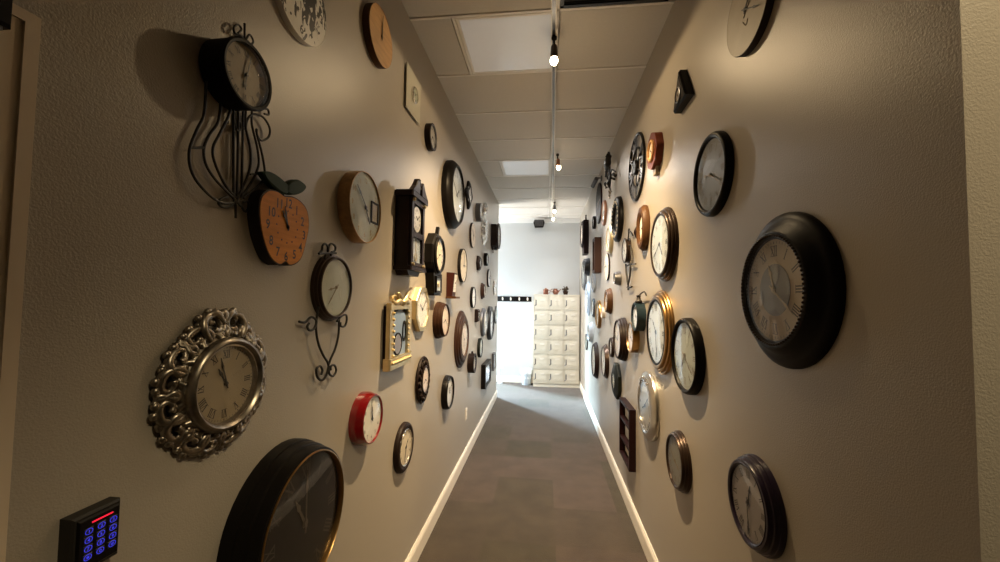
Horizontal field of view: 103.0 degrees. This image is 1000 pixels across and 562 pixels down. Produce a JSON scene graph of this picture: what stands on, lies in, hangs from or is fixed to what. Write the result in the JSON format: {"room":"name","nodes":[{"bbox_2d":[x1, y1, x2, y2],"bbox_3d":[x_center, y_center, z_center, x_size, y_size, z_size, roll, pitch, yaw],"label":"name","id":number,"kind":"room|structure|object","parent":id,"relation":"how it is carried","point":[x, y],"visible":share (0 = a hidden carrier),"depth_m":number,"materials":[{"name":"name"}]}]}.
{"room":"hallway","nodes":[
{"label":"hallway","id":0,"kind":"room"},
{"bbox_2d":[5,0,498,561],"bbox_3d":[-0.559,0.111,2.790,0.120,3.381,8.226,1,-3,6],"label":"wall","id":1,"kind":"structure","parent":0,"point":[124,248],"depth_m":0.95,"materials":[{"name":"beige paint"}]},
{"bbox_2d":[0,0,12,30],"bbox_3d":[-0.717,-0.407,0.550,0.023,0.097,0.056,1,-3,6],"label":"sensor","id":2,"kind":"object","parent":1,"relation":"attached to","point":[5,5],"visible":1,"depth_m":0.57,"materials":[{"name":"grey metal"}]},
{"bbox_2d":[0,3,41,561],"bbox_3d":[-0.799,0.621,0.072,0.024,2.114,1.022,1,-3,6],"label":"trim","id":3,"kind":"structure","parent":1,"relation":"attached to","point":[20,45],"depth_m":0.59,"materials":[{"name":"paint"}]},
{"bbox_2d":[57,497,119,561],"bbox_3d":[-0.722,0.454,0.704,0.033,0.102,0.078,1,-3,6],"label":"keypad","id":4,"kind":"object","parent":1,"relation":"attached to","point":[89,534],"visible":1,"depth_m":0.69,"materials":[{"name":"plastic"}]},
{"bbox_2d":[148,307,266,458],"bbox_3d":[-0.679,0.243,0.978,0.052,0.356,0.339,1,-3,6],"label":"clock","id":5,"kind":"object","parent":1,"relation":"attached to","point":[217,382],"visible":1,"depth_m":0.93,"materials":[{"name":"silver metal"}]},
{"bbox_2d":[187,23,271,217],"bbox_3d":[-0.653,-0.422,1.022,0.084,0.519,0.262,1,-3,6],"label":"clock","id":6,"kind":"object","parent":1,"relation":"attached to","point":[233,71],"visible":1,"depth_m":0.99,"materials":[{"name":"black metal"}]},
{"bbox_2d":[247,171,308,265],"bbox_3d":[-0.657,-0.184,1.195,0.042,0.276,0.232,1,-3,6],"label":"clock","id":7,"kind":"object","parent":1,"relation":"attached to","point":[278,224],"visible":1,"depth_m":1.15,"materials":[{"name":"orange wood"}]},
{"bbox_2d":[216,438,343,561],"bbox_3d":[-0.631,0.739,1.218,0.104,0.476,0.476,1,-3,6],"label":"wall clock","id":8,"kind":"object","parent":1,"relation":"attached to","point":[288,508],"visible":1,"depth_m":1.15,"materials":[{"name":"black paint"}]},
{"bbox_2d":[275,0,325,46],"bbox_3d":[-0.647,-0.924,1.293,0.026,0.282,0.282,1,-3,6],"label":"wall clock","id":9,"kind":"object","parent":1,"relation":"attached to","point":[305,19],"visible":1,"depth_m":1.31,"materials":[{"name":"white ceramic"}]},
{"bbox_2d":[298,243,351,380],"bbox_3d":[-0.633,0.108,1.454,0.036,0.504,0.335,1,-3,6],"label":"clock","id":10,"kind":"object","parent":1,"relation":"attached to","point":[331,279],"visible":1,"depth_m":1.46,"materials":[{"name":"brown metal"}]},
{"bbox_2d":[337,171,380,242],"bbox_3d":[-0.593,-0.313,1.698,0.053,0.304,0.304,1,-3,6],"label":"wall clock","id":11,"kind":"object","parent":1,"relation":"attached to","point":[358,198],"visible":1,"depth_m":1.64,"materials":[{"name":"brown wood"}]},
{"bbox_2d":[348,391,382,445],"bbox_3d":[-0.589,0.609,1.766,0.062,0.230,0.230,1,-3,6],"label":"wall clock","id":12,"kind":"object","parent":1,"relation":"attached to","point":[366,413],"visible":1,"depth_m":1.71,"materials":[{"name":"red metal"}]},
{"bbox_2d":[362,2,391,68],"bbox_3d":[-0.571,-1.149,1.874,0.042,0.266,0.266,1,-3,6],"label":"clock","id":13,"kind":"object","parent":1,"relation":"attached to","point":[376,31],"visible":1,"depth_m":1.83,"materials":[{"name":"brown wood"}]},
{"bbox_2d":[382,287,412,371],"bbox_3d":[-0.539,0.243,2.162,0.067,0.431,0.359,1,-3,6],"label":"clock","id":14,"kind":"object","parent":1,"relation":"attached to","point":[396,352],"visible":1,"depth_m":2.09,"materials":[{"name":"gold wood"}]},
{"bbox_2d":[393,310,405,355],"bbox_3d":[-0.548,0.278,2.147,0.010,0.240,0.190,1,-3,6],"label":"picture","id":15,"kind":"object","parent":14,"relation":"attached to","point":[399,347],"depth_m":2.15},
{"bbox_2d":[393,422,413,473],"bbox_3d":[-0.549,0.953,2.283,0.032,0.276,0.276,1,-3,6],"label":"wall clock","id":16,"kind":"object","parent":1,"relation":"attached to","point":[404,439],"visible":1,"depth_m":2.25,"materials":[{"name":"brown wood"}]},
{"bbox_2d":[393,179,427,276],"bbox_3d":[-0.502,-0.306,2.264,0.108,0.557,0.280,1,-3,6],"label":"clock","id":17,"kind":"object","parent":1,"relation":"attached to","point":[411,203],"visible":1,"depth_m":2.15,"materials":[{"name":"brown wood"}]},
{"bbox_2d":[405,62,420,124],"bbox_3d":[-0.518,-1.115,2.389,0.032,0.258,0.250,1,-3,6],"label":"clock","id":18,"kind":"object","parent":1,"relation":"attached to","point":[413,87],"visible":1,"depth_m":2.36,"materials":[{"name":"silver metal"}]},
{"bbox_2d":[412,288,429,331],"bbox_3d":[-0.510,0.182,2.571,0.032,0.277,0.277,1,-3,6],"label":"clock","id":19,"kind":"object","parent":1,"relation":"attached to","point":[420,301],"visible":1,"depth_m":2.53,"materials":[{"name":"gold metal"}]},
{"bbox_2d":[415,356,429,403],"bbox_3d":[-0.505,0.652,2.629,0.038,0.310,0.268,1,-3,6],"label":"clock","id":20,"kind":"object","parent":1,"relation":"attached to","point":[422,381],"visible":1,"depth_m":2.58,"materials":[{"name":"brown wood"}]},
{"bbox_2d":[424,123,436,150],"bbox_3d":[-0.475,-0.987,2.735,0.044,0.184,0.184,1,-3,6],"label":"wall clock","id":21,"kind":"object","parent":1,"relation":"attached to","point":[430,134],"visible":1,"depth_m":2.69,"materials":[{"name":"brown wood"}]},
{"bbox_2d":[424,227,445,295],"bbox_3d":[-0.455,-0.141,2.812,0.082,0.488,0.296,1,-3,6],"label":"clock","id":22,"kind":"object","parent":1,"relation":"attached to","point":[434,246],"visible":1,"depth_m":2.72,"materials":[{"name":"black paint"}]},
{"bbox_2d":[432,302,449,338],"bbox_3d":[-0.441,0.296,3.016,0.072,0.278,0.278,1,-3,6],"label":"wall clock","id":23,"kind":"object","parent":1,"relation":"attached to","point":[441,312],"visible":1,"depth_m":2.93,"materials":[{"name":"brown wood"}]},
{"bbox_2d":[441,375,453,409],"bbox_3d":[-0.428,0.914,3.273,0.052,0.274,0.274,1,-3,6],"label":"wall clock","id":24,"kind":"object","parent":1,"relation":"attached to","point":[447,390],"visible":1,"depth_m":3.21,"materials":[{"name":"black paint"}]},
{"bbox_2d":[405,390,496,561],"bbox_3d":[-0.407,1.782,3.684,0.014,0.125,6.266,1,-3,6],"label":"baseboard","id":25,"kind":"structure","parent":1,"relation":"attached to","point":[424,535],"depth_m":3.23,"materials":[{"name":"beige paint"}]},
{"bbox_2d":[441,160,464,228],"bbox_3d":[-0.380,-0.727,3.365,0.097,0.568,0.568,1,-3,6],"label":"wall clock","id":26,"kind":"object","parent":1,"relation":"attached to","point":[452,181],"visible":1,"depth_m":3.22,"materials":[{"name":"black paint"}]},
{"bbox_2d":[446,272,459,298],"bbox_3d":[-0.394,0.039,3.344,0.087,0.217,0.160,1,-3,6],"label":"mantel clock","id":27,"kind":"object","parent":1,"relation":"attached to","point":[451,278],"visible":1,"depth_m":3.28,"materials":[{"name":"red wood"}]},
{"bbox_2d":[454,311,468,367],"bbox_3d":[-0.360,0.560,3.844,0.052,0.548,0.548,1,-3,6],"label":"wall clock","id":28,"kind":"object","parent":1,"relation":"attached to","point":[461,333],"visible":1,"depth_m":3.71,"materials":[{"name":"brown wood"}]},
{"bbox_2d":[457,249,466,281],"bbox_3d":[-0.362,-0.149,3.848,0.034,0.326,0.326,1,-3,6],"label":"wall clock","id":29,"kind":"object","parent":1,"relation":"attached to","point":[462,257],"visible":1,"depth_m":3.79,"materials":[{"name":"brown"}]},
{"bbox_2d":[465,181,472,209],"bbox_3d":[-0.322,-0.892,4.133,0.038,0.300,0.300,1,-3,6],"label":"clock","id":30,"kind":"object","parent":1,"relation":"attached to","point":[468,189],"visible":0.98,"depth_m":4.08,"materials":[{"name":"black paint"}]},
{"bbox_2d":[467,351,476,372],"bbox_3d":[-0.302,0.873,4.296,0.072,0.237,0.210,1,-3,6],"label":"wall clock","id":31,"kind":"object","parent":1,"relation":"attached to","point":[472,357],"visible":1,"depth_m":4.22,"materials":[{"name":"brown wood"}]},
{"bbox_2d":[469,223,475,247],"bbox_3d":[-0.300,-0.503,4.392,0.029,0.276,0.276,1,-3,6],"label":"wall clock","id":32,"kind":"object","parent":1,"relation":"attached to","point":[472,233],"visible":1,"depth_m":4.33,"materials":[{"name":"brown wood"}]},
{"bbox_2d":[470,287,475,307],"bbox_3d":[-0.301,0.182,4.427,0.032,0.236,0.236,1,-3,6],"label":"wall clock","id":33,"kind":"object","parent":1,"relation":"attached to","point":[473,290],"visible":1,"depth_m":4.39,"materials":[{"name":"black paint"}]},
{"bbox_2d":[474,309,479,321],"bbox_3d":[-0.264,0.408,4.689,0.051,0.150,0.150,1,-3,6],"label":"clock","id":34,"kind":"object","parent":1,"relation":"attached to","point":[477,311],"visible":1,"depth_m":4.62,"materials":[{"name":"brown wood"}]},
{"bbox_2d":[475,203,482,221],"bbox_3d":[-0.247,-0.808,4.694,0.063,0.220,0.220,1,-3,6],"label":"wall clock","id":35,"kind":"object","parent":1,"relation":"attached to","point":[478,207],"visible":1,"depth_m":4.61,"materials":[{"name":"grey metal"}]},
{"bbox_2d":[476,256,481,270],"bbox_3d":[-0.252,-0.214,4.782,0.044,0.172,0.198,1,-3,6],"label":"clock","id":36,"kind":"object","parent":1,"relation":"attached to","point":[478,259],"visible":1,"depth_m":4.72,"materials":[{"name":"brown wood"}]},
{"bbox_2d":[477,338,482,357],"bbox_3d":[-0.248,0.827,4.929,0.038,0.238,0.238,1,-3,6],"label":"wall clock","id":37,"kind":"object","parent":1,"relation":"attached to","point":[480,341],"visible":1,"depth_m":4.87,"materials":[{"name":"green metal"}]},
{"bbox_2d":[480,283,485,298],"bbox_3d":[-0.214,0.128,5.122,0.048,0.214,0.214,1,-3,6],"label":"wall clock","id":38,"kind":"object","parent":1,"relation":"attached to","point":[483,286],"visible":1,"depth_m":5.05,"materials":[{"name":"brown wood"}]},
{"bbox_2d":[480,308,487,335],"bbox_3d":[-0.209,0.538,5.199,0.049,0.370,0.370,1,-3,6],"label":"wall clock","id":39,"kind":"object","parent":1,"relation":"attached to","point":[483,317],"visible":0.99,"depth_m":5.09,"materials":[{"name":"grey metal"}]},
{"bbox_2d":[481,214,487,245],"bbox_3d":[-0.195,-0.669,5.233,0.048,0.405,0.424,1,-3,6],"label":"wall clock","id":40,"kind":"object","parent":1,"relation":"attached to","point":[484,224],"visible":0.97,"depth_m":5.12,"materials":[{"name":"silver metal"}]},
{"bbox_2d":[481,359,490,388],"bbox_3d":[-0.187,1.284,5.409,0.059,0.373,0.554,1,-3,6],"label":"clock","id":41,"kind":"object","parent":1,"relation":"attached to","point":[486,366],"visible":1,"depth_m":5.24,"materials":[{"name":"black paint"}]},
{"bbox_2d":[484,253,488,265],"bbox_3d":[-0.187,-0.290,5.342,0.046,0.176,0.176,1,-3,6],"label":"wall clock","id":42,"kind":"object","parent":1,"relation":"attached to","point":[486,257],"visible":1,"depth_m":5.28,"materials":[{"name":"black paint"}]},
{"bbox_2d":[487,269,490,286],"bbox_3d":[-0.160,-0.040,5.685,0.028,0.252,0.252,1,-3,6],"label":"wall clock","id":43,"kind":"object","parent":1,"relation":"attached to","point":[488,270],"visible":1,"depth_m":5.62,"materials":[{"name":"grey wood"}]},
{"bbox_2d":[486,306,493,339],"bbox_3d":[-0.137,0.611,5.795,0.060,0.492,0.492,1,-3,6],"label":"wall clock","id":44,"kind":"object","parent":1,"relation":"attached to","point":[490,311],"visible":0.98,"depth_m":5.66,"materials":[{"name":"silver metal"}]},
{"bbox_2d":[492,352,495,370],"bbox_3d":[-0.100,1.267,6.275,0.039,0.262,0.224,1,-3,6],"label":"clock","id":45,"kind":"object","parent":1,"relation":"attached to","point":[493,353],"visible":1,"depth_m":6.22,"materials":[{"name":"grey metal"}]},
{"bbox_2d":[493,279,496,295],"bbox_3d":[-0.081,0.101,6.379,0.033,0.266,0.266,1,-3,6],"label":"wall clock","id":46,"kind":"object","parent":1,"relation":"attached to","point":[494,281],"visible":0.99,"depth_m":6.31,"materials":[{"name":"silver metal"}]},
{"bbox_2d":[491,223,500,252],"bbox_3d":[-0.063,-0.651,6.111,0.114,0.471,0.400,1,-3,6],"label":"wall clock","id":47,"kind":"object","parent":1,"relation":"attached to","point":[495,228],"visible":1,"depth_m":5.95,"materials":[{"name":"brown wood"}]},
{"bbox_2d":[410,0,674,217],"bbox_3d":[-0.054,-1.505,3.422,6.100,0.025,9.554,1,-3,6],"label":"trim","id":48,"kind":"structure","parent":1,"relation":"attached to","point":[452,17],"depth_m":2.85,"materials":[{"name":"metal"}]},
{"bbox_2d":[417,382,647,561],"bbox_3d":[-0.158,1.886,3.406,6.240,0.100,9.700,1,-3,6],"label":"floor","id":49,"kind":"structure","parent":0,"point":[537,482],"depth_m":3.45,"materials":[{"name":"carpet"}]},
{"bbox_2d":[520,368,531,384],"bbox_3d":[0.521,1.893,7.875,0.238,0.300,0.243,1,-3,6],"label":"waste bin","id":50,"kind":"object","parent":49,"relation":"on","point":[526,373],"visible":1,"depth_m":7.79,"materials":[{"name":"plastic"}]},
{"bbox_2d":[533,294,579,387],"bbox_3d":[1.102,1.158,7.812,0.886,1.779,0.335,1,-3,6],"label":"filing cabinet","id":51,"kind":"object","parent":49,"relation":"on","point":[556,317],"visible":1,"depth_m":7.67,"materials":[{"name":"beige paint"}]},
{"bbox_2d":[401,0,672,218],"bbox_3d":[-0.111,-1.552,3.544,6.240,0.120,9.729,1,-3,6],"label":"ceiling","id":52,"kind":"structure","parent":0,"point":[621,36],"depth_m":3.19,"materials":[{"name":"tile"}]},
{"bbox_2d":[455,12,550,73],"bbox_3d":[0.060,-1.544,2.599,0.586,0.034,0.586,1,-3,6],"label":"ceiling panel","id":53,"kind":"object","parent":52,"relation":"attached to","point":[512,43],"visible":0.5,"depth_m":2.56,"materials":[{"name":"plastic"}]},
{"bbox_2d":[501,160,549,175],"bbox_3d":[0.331,-1.433,5.020,0.586,0.034,0.586,1,-3,6],"label":"ceiling panel","id":54,"kind":"object","parent":52,"relation":"attached to","point":[531,167],"visible":0.84,"depth_m":5.00,"materials":[{"name":"plastic"}]},
{"bbox_2d":[551,0,556,212],"bbox_3d":[0.557,-1.436,4.159,0.040,0.038,6.650,0,-3,8],"label":"track rail","id":55,"kind":"object","parent":52,"relation":"attached to","point":[553,2],"visible":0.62,"depth_m":3.09,"materials":[{"name":"metal"}]},
{"bbox_2d":[550,35,557,65],"bbox_3d":[0.332,-1.411,2.439,0.048,0.184,0.048,1,-3,6],"label":"lamp","id":56,"kind":"object","parent":55,"relation":"hanging from","point":[554,51],"visible":1,"depth_m":2.42,"materials":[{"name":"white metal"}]},
{"bbox_2d":[550,44,557,57],"bbox_3d":[0.331,-1.407,2.439,0.048,0.083,0.048,1,-3,6],"label":"socket","id":57,"kind":"object","parent":56,"relation":"attached to","point":[554,51],"depth_m":2.42,"materials":[{"name":"brown metal"}]},
{"bbox_2d":[560,0,667,7],"bbox_3d":[0.598,-1.562,1.926,0.586,0.023,0.586,1,-3,6],"label":"ceiling vent","id":58,"kind":"object","parent":52,"relation":"in","point":[563,3],"visible":1,"depth_m":2.21,"materials":[{"name":"black metal"}]},
{"bbox_2d":[496,223,579,376],"bbox_3d":[-0.416,0.355,8.260,4.333,3.381,0.140,1,-3,6],"label":"wall","id":59,"kind":"structure","parent":0,"point":[531,260],"depth_m":8.08,"materials":[{"name":"white paint"}]},
{"bbox_2d":[496,376,532,382],"bbox_3d":[0.693,1.988,7.983,1.729,0.125,0.014,1,-3,6],"label":"baseboard","id":60,"kind":"structure","parent":59,"relation":"attached to","point":[515,379],"depth_m":8.03,"materials":[{"name":"beige paint"}]},
{"bbox_2d":[498,296,531,301],"bbox_3d":[0.289,0.364,8.067,0.696,0.104,0.090,1,-3,6],"label":"coat rack","id":61,"kind":"object","parent":59,"relation":"attached to","point":[500,298],"visible":0.98,"depth_m":8.08,"materials":[{"name":"black paint"}]},
{"bbox_2d":[533,220,544,227],"bbox_3d":[0.789,-1.152,8.037,0.224,0.145,0.175,1,-3,6],"label":"wall speaker","id":62,"kind":"object","parent":59,"relation":"attached to","point":[537,223],"visible":1,"depth_m":7.95,"materials":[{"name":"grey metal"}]},
{"bbox_2d":[499,218,579,222],"bbox_3d":[0.745,-1.232,8.122,1.743,0.090,0.020,1,-3,6],"label":"trim","id":63,"kind":"structure","parent":59,"relation":"attached to","point":[518,220],"depth_m":8.10,"materials":[{"name":"white paint"}]},
{"bbox_2d":[579,0,999,561],"bbox_3d":[1.250,0.203,4.299,0.140,3.381,7.367,1,-3,6],"label":"wall","id":64,"kind":"structure","parent":0,"point":[877,121],"depth_m":0.93,"materials":[{"name":"beige paint"}]},
{"bbox_2d":[581,260,586,289],"bbox_3d":[1.452,-0.111,6.888,0.046,0.548,0.548,1,-3,6],"label":"wall clock","id":65,"kind":"object","parent":64,"relation":"attached to","point":[583,277],"visible":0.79,"depth_m":6.76,"materials":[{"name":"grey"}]},
{"bbox_2d":[580,215,588,255],"bbox_3d":[1.386,-0.752,6.527,0.108,0.638,0.440,1,-3,6],"label":"wall clock","id":66,"kind":"object","parent":64,"relation":"attached to","point":[584,228],"depth_m":6.38,"materials":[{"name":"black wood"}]},
{"bbox_2d":[583,258,589,275],"bbox_3d":[1.366,-0.221,6.272,0.082,0.284,0.284,1,-3,6],"label":"wall clock","id":67,"kind":"object","parent":64,"relation":"attached to","point":[586,265],"visible":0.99,"depth_m":6.17,"materials":[{"name":"black plastic"}]},
{"bbox_2d":[585,281,590,315],"bbox_3d":[1.379,0.274,6.256,0.044,0.548,0.548,1,-3,6],"label":"wall clock","id":68,"kind":"object","parent":64,"relation":"attached to","point":[588,287],"visible":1,"depth_m":6.11,"materials":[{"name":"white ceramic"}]},
{"bbox_2d":[587,322,593,342],"bbox_3d":[1.311,0.744,5.771,0.062,0.304,0.304,1,-3,6],"label":"wall clock","id":69,"kind":"object","parent":64,"relation":"attached to","point":[590,329],"visible":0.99,"depth_m":5.67,"materials":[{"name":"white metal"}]},
{"bbox_2d":[591,274,595,292],"bbox_3d":[1.307,0.016,5.563,0.036,0.292,0.292,1,-3,6],"label":"wall clock","id":70,"kind":"object","parent":64,"relation":"attached to","point":[593,276],"visible":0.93,"depth_m":5.46,"materials":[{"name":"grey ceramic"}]},
{"bbox_2d":[591,298,595,316],"bbox_3d":[1.306,0.374,5.569,0.032,0.270,0.270,1,-3,6],"label":"wall clock","id":71,"kind":"object","parent":64,"relation":"attached to","point":[593,304],"visible":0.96,"depth_m":5.50,"materials":[{"name":"grey metal"}]},
{"bbox_2d":[591,342,598,378],"bbox_3d":[1.254,1.045,5.258,0.054,0.474,0.474,1,-3,6],"label":"wall clock","id":72,"kind":"object","parent":64,"relation":"attached to","point":[595,350],"visible":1,"depth_m":5.13,"materials":[{"name":"brown wood"}]},
{"bbox_2d":[592,237,600,273],"bbox_3d":[1.226,-0.321,5.036,0.085,0.440,0.228,1,-3,6],"label":"clock","id":73,"kind":"object","parent":64,"relation":"attached to","point":[596,242],"visible":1,"depth_m":4.93,"materials":[{"name":"brown wood"}]},
{"bbox_2d":[591,175,601,187],"bbox_3d":[1.215,-1.247,4.979,0.115,0.134,0.170,1,-3,-5],"label":"security camera","id":74,"kind":"object","parent":64,"relation":"attached to","point":[595,180],"visible":0.95,"depth_m":4.94,"materials":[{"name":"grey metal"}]},
{"bbox_2d":[595,300,601,328],"bbox_3d":[1.239,0.420,5.021,0.042,0.358,0.358,1,-3,6],"label":"wall clock","id":75,"kind":"object","parent":64,"relation":"attached to","point":[598,319],"visible":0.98,"depth_m":4.94,"materials":[{"name":"gold metal"}]},
{"bbox_2d":[596,183,601,223],"bbox_3d":[1.275,-1.001,5.140,0.023,0.524,0.524,1,-3,6],"label":"wall clock","id":76,"kind":"object","parent":64,"relation":"attached to","point":[599,187],"visible":0.98,"depth_m":5.11,"materials":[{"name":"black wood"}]},
{"bbox_2d":[601,200,606,225],"bbox_3d":[1.215,-0.795,4.656,0.030,0.298,0.298,1,-3,6],"label":"wall clock","id":77,"kind":"object","parent":64,"relation":"attached to","point":[604,203],"visible":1,"depth_m":4.60,"materials":[{"name":"orange metal"}]},
{"bbox_2d":[601,344,608,378],"bbox_3d":[1.168,0.895,4.441,0.045,0.378,0.378,1,-3,6],"label":"wall clock","id":78,"kind":"object","parent":64,"relation":"attached to","point":[604,350],"visible":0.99,"depth_m":4.34,"materials":[{"name":"brown metal"}]},
{"bbox_2d":[604,253,609,280],"bbox_3d":[1.182,-0.157,4.396,0.026,0.304,0.304,1,-3,6],"label":"wall clock","id":79,"kind":"object","parent":64,"relation":"attached to","point":[607,256],"visible":1,"depth_m":4.33,"materials":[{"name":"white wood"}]},
{"bbox_2d":[604,288,612,313],"bbox_3d":[1.140,0.211,4.195,0.058,0.274,0.274,1,-3,6],"label":"wall clock","id":80,"kind":"object","parent":64,"relation":"attached to","point":[608,295],"visible":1,"depth_m":4.10,"materials":[{"name":"brown wood"}]},
{"bbox_2d":[606,225,613,253],"bbox_3d":[1.158,-0.439,4.208,0.038,0.302,0.302,1,-3,6],"label":"wall clock","id":81,"kind":"object","parent":64,"relation":"attached to","point":[609,239],"visible":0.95,"depth_m":4.15,"materials":[{"name":"gold metal"}]},
{"bbox_2d":[604,152,616,198],"bbox_3d":[1.096,-1.094,3.975,0.118,0.518,0.454,0,-3,13],"label":"clock","id":82,"kind":"object","parent":64,"relation":"attached to","point":[608,171],"visible":1,"depth_m":3.97,"materials":[{"name":"metal"}]},
{"bbox_2d":[608,337,613,356],"bbox_3d":[1.132,0.673,4.041,0.032,0.200,0.200,1,-3,6],"label":"wall clock","id":83,"kind":"object","parent":64,"relation":"attached to","point":[610,345],"visible":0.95,"depth_m":3.99,"materials":[{"name":"brown wood"}]},
{"bbox_2d":[611,362,621,399],"bbox_3d":[1.082,0.932,3.723,0.055,0.318,0.318,1,-3,6],"label":"clock","id":84,"kind":"object","parent":64,"relation":"attached to","point":[616,377],"visible":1,"depth_m":3.62,"materials":[{"name":"green plastic"}]},
{"bbox_2d":[611,196,623,241],"bbox_3d":[1.099,-0.580,3.751,0.055,0.430,0.430,1,-3,6],"label":"wall clock","id":85,"kind":"object","parent":64,"relation":"attached to","point":[617,218],"visible":1,"depth_m":3.64,"materials":[{"name":"black paint"}]},
{"bbox_2d":[613,271,621,285],"bbox_3d":[1.084,-0.025,3.678,0.058,0.134,0.134,1,-3,6],"label":"wall clock","id":86,"kind":"object","parent":64,"relation":"attached to","point":[617,277],"visible":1,"depth_m":3.63,"materials":[{"name":"grey metal"}]},
{"bbox_2d":[579,380,658,561],"bbox_3d":[1.150,1.828,4.236,0.014,0.125,7.367,1,-3,6],"label":"baseboard","id":87,"kind":"structure","parent":64,"relation":"attached to","point":[648,550],"depth_m":3.33,"materials":[{"name":"beige paint"}]},
{"bbox_2d":[613,317,628,360],"bbox_3d":[1.047,0.505,3.457,0.072,0.376,0.376,1,-3,6],"label":"wall clock","id":88,"kind":"object","parent":64,"relation":"attached to","point":[621,351],"visible":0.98,"depth_m":3.35,"materials":[{"name":"brown wood"}]},
{"bbox_2d":[619,397,635,471],"bbox_3d":[1.022,1.215,3.197,0.052,0.460,0.400,1,-3,6],"label":"shadow box","id":89,"kind":"object","parent":64,"relation":"attached to","point":[627,413],"visible":1,"depth_m":3.11,"materials":[{"name":"red wood"}]},
{"bbox_2d":[620,415,627,428],"bbox_3d":[1.021,1.140,3.201,0.041,0.018,0.356,1,-3,6],"label":"shelf","id":90,"kind":"object","parent":89,"relation":"attached to","point":[624,418],"depth_m":3.28,"materials":[{"name":"red wood"}]},
{"bbox_2d":[620,434,627,449],"bbox_3d":[1.019,1.300,3.194,0.041,0.018,0.356,1,-3,6],"label":"shelf","id":91,"kind":"object","parent":89,"relation":"attached to","point":[624,437],"depth_m":3.27,"materials":[{"name":"red wood"}]},
{"bbox_2d":[622,228,635,289],"bbox_3d":[1.038,-0.178,3.193,0.045,0.502,0.436,1,-3,6],"label":"clock","id":92,"kind":"object","parent":64,"relation":"attached to","point":[626,244],"visible":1,"depth_m":3.23,"materials":[{"name":"brown metal"}]},
{"bbox_2d":[626,322,639,352],"bbox_3d":[1.009,0.427,3.023,0.052,0.234,0.234,1,-3,6],"label":"wall clock","id":93,"kind":"object","parent":64,"relation":"attached to","point":[632,337],"visible":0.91,"depth_m":2.96,"materials":[{"name":"gold metal"}]},
{"bbox_2d":[628,132,645,200],"bbox_3d":[1.028,-0.864,3.027,0.040,0.506,0.506,1,-3,6],"label":"clock","id":94,"kind":"object","parent":64,"relation":"attached to","point":[634,163],"visible":1,"depth_m":2.99,"materials":[{"name":"black paint"}]},
{"bbox_2d":[631,291,646,330],"bbox_3d":[0.976,0.212,2.764,0.064,0.281,0.321,1,-3,6],"label":"clock","id":95,"kind":"object","parent":64,"relation":"attached to","point":[638,310],"visible":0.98,"depth_m":2.76,"materials":[{"name":"green metal"}]},
{"bbox_2d":[634,205,649,250],"bbox_3d":[0.983,-0.368,2.769,0.062,0.319,0.251,1,-3,6],"label":"clock","id":96,"kind":"object","parent":64,"relation":"attached to","point":[642,230],"visible":1,"depth_m":2.69,"materials":[{"name":"brown wood"}]},
{"bbox_2d":[637,371,659,441],"bbox_3d":[0.957,0.812,2.596,0.053,0.436,0.436,1,-3,6],"label":"wall clock","id":97,"kind":"object","parent":64,"relation":"attached to","point":[648,403],"visible":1,"depth_m":2.50,"materials":[{"name":"metal"}]},
{"bbox_2d":[647,132,663,175],"bbox_3d":[0.955,-0.788,2.467,0.058,0.266,0.232,1,-3,6],"label":"clock","id":98,"kind":"object","parent":64,"relation":"attached to","point":[655,147],"visible":1,"depth_m":2.41,"materials":[{"name":"brown wood"}]},
{"bbox_2d":[646,290,674,374],"bbox_3d":[0.939,0.302,2.360,0.046,0.496,0.496,1,-3,6],"label":"wall clock","id":99,"kind":"object","parent":64,"relation":"attached to","point":[660,320],"visible":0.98,"depth_m":2.27,"materials":[{"name":"gold metal"}]},
{"bbox_2d":[650,207,678,281],"bbox_3d":[0.934,-0.209,2.287,0.048,0.426,0.426,1,-3,6],"label":"wall clock","id":100,"kind":"object","parent":64,"relation":"attached to","point":[664,241],"visible":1,"depth_m":2.20,"materials":[{"name":"brown metal"}]},
{"bbox_2d":[666,430,691,493],"bbox_3d":[0.895,0.905,2.005,0.044,0.292,0.292,1,-3,6],"label":"wall clock","id":101,"kind":"object","parent":64,"relation":"attached to","point":[678,457],"visible":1,"depth_m":1.96,"materials":[{"name":"brown metal"}]},
{"bbox_2d":[673,69,694,113],"bbox_3d":[0.903,-0.962,1.972,0.053,0.183,0.188,1,-3,6],"label":"clock","id":102,"kind":"object","parent":64,"relation":"attached to","point":[684,92],"visible":1,"depth_m":1.95,"materials":[{"name":"black paint"}]},
{"bbox_2d":[671,318,705,394],"bbox_3d":[0.888,0.356,1.896,0.042,0.362,0.362,1,-3,6],"label":"wall clock","id":103,"kind":"object","parent":64,"relation":"attached to","point":[688,355],"visible":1,"depth_m":1.85,"materials":[{"name":"black paint"}]},
{"bbox_2d":[693,131,734,216],"bbox_3d":[0.872,-0.438,1.642,0.032,0.342,0.342,1,-3,6],"label":"wall clock","id":104,"kind":"object","parent":64,"relation":"attached to","point":[713,176],"visible":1,"depth_m":1.61,"materials":[{"name":"black paint"}]},
{"bbox_2d":[727,0,774,56],"bbox_3d":[0.844,-0.921,1.350,0.032,0.284,0.284,1,-3,6],"label":"wall clock","id":105,"kind":"object","parent":64,"relation":"attached to","point":[748,20],"visible":1,"depth_m":1.34,"materials":[{"name":"black"}]},
{"bbox_2d":[727,454,786,558],"bbox_3d":[0.813,0.715,1.281,0.048,0.294,0.294,1,-3,6],"label":"wall clock","id":106,"kind":"object","parent":64,"relation":"attached to","point":[757,507],"visible":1,"depth_m":1.23,"materials":[{"name":"paint"}]},
{"bbox_2d":[741,212,845,368],"bbox_3d":[0.799,0.026,1.143,0.058,0.444,0.444,1,-3,6],"label":"wall clock","id":107,"kind":"object","parent":64,"relation":"attached to","point":[793,281],"visible":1,"depth_m":1.05,"materials":[{"name":"black paint"}]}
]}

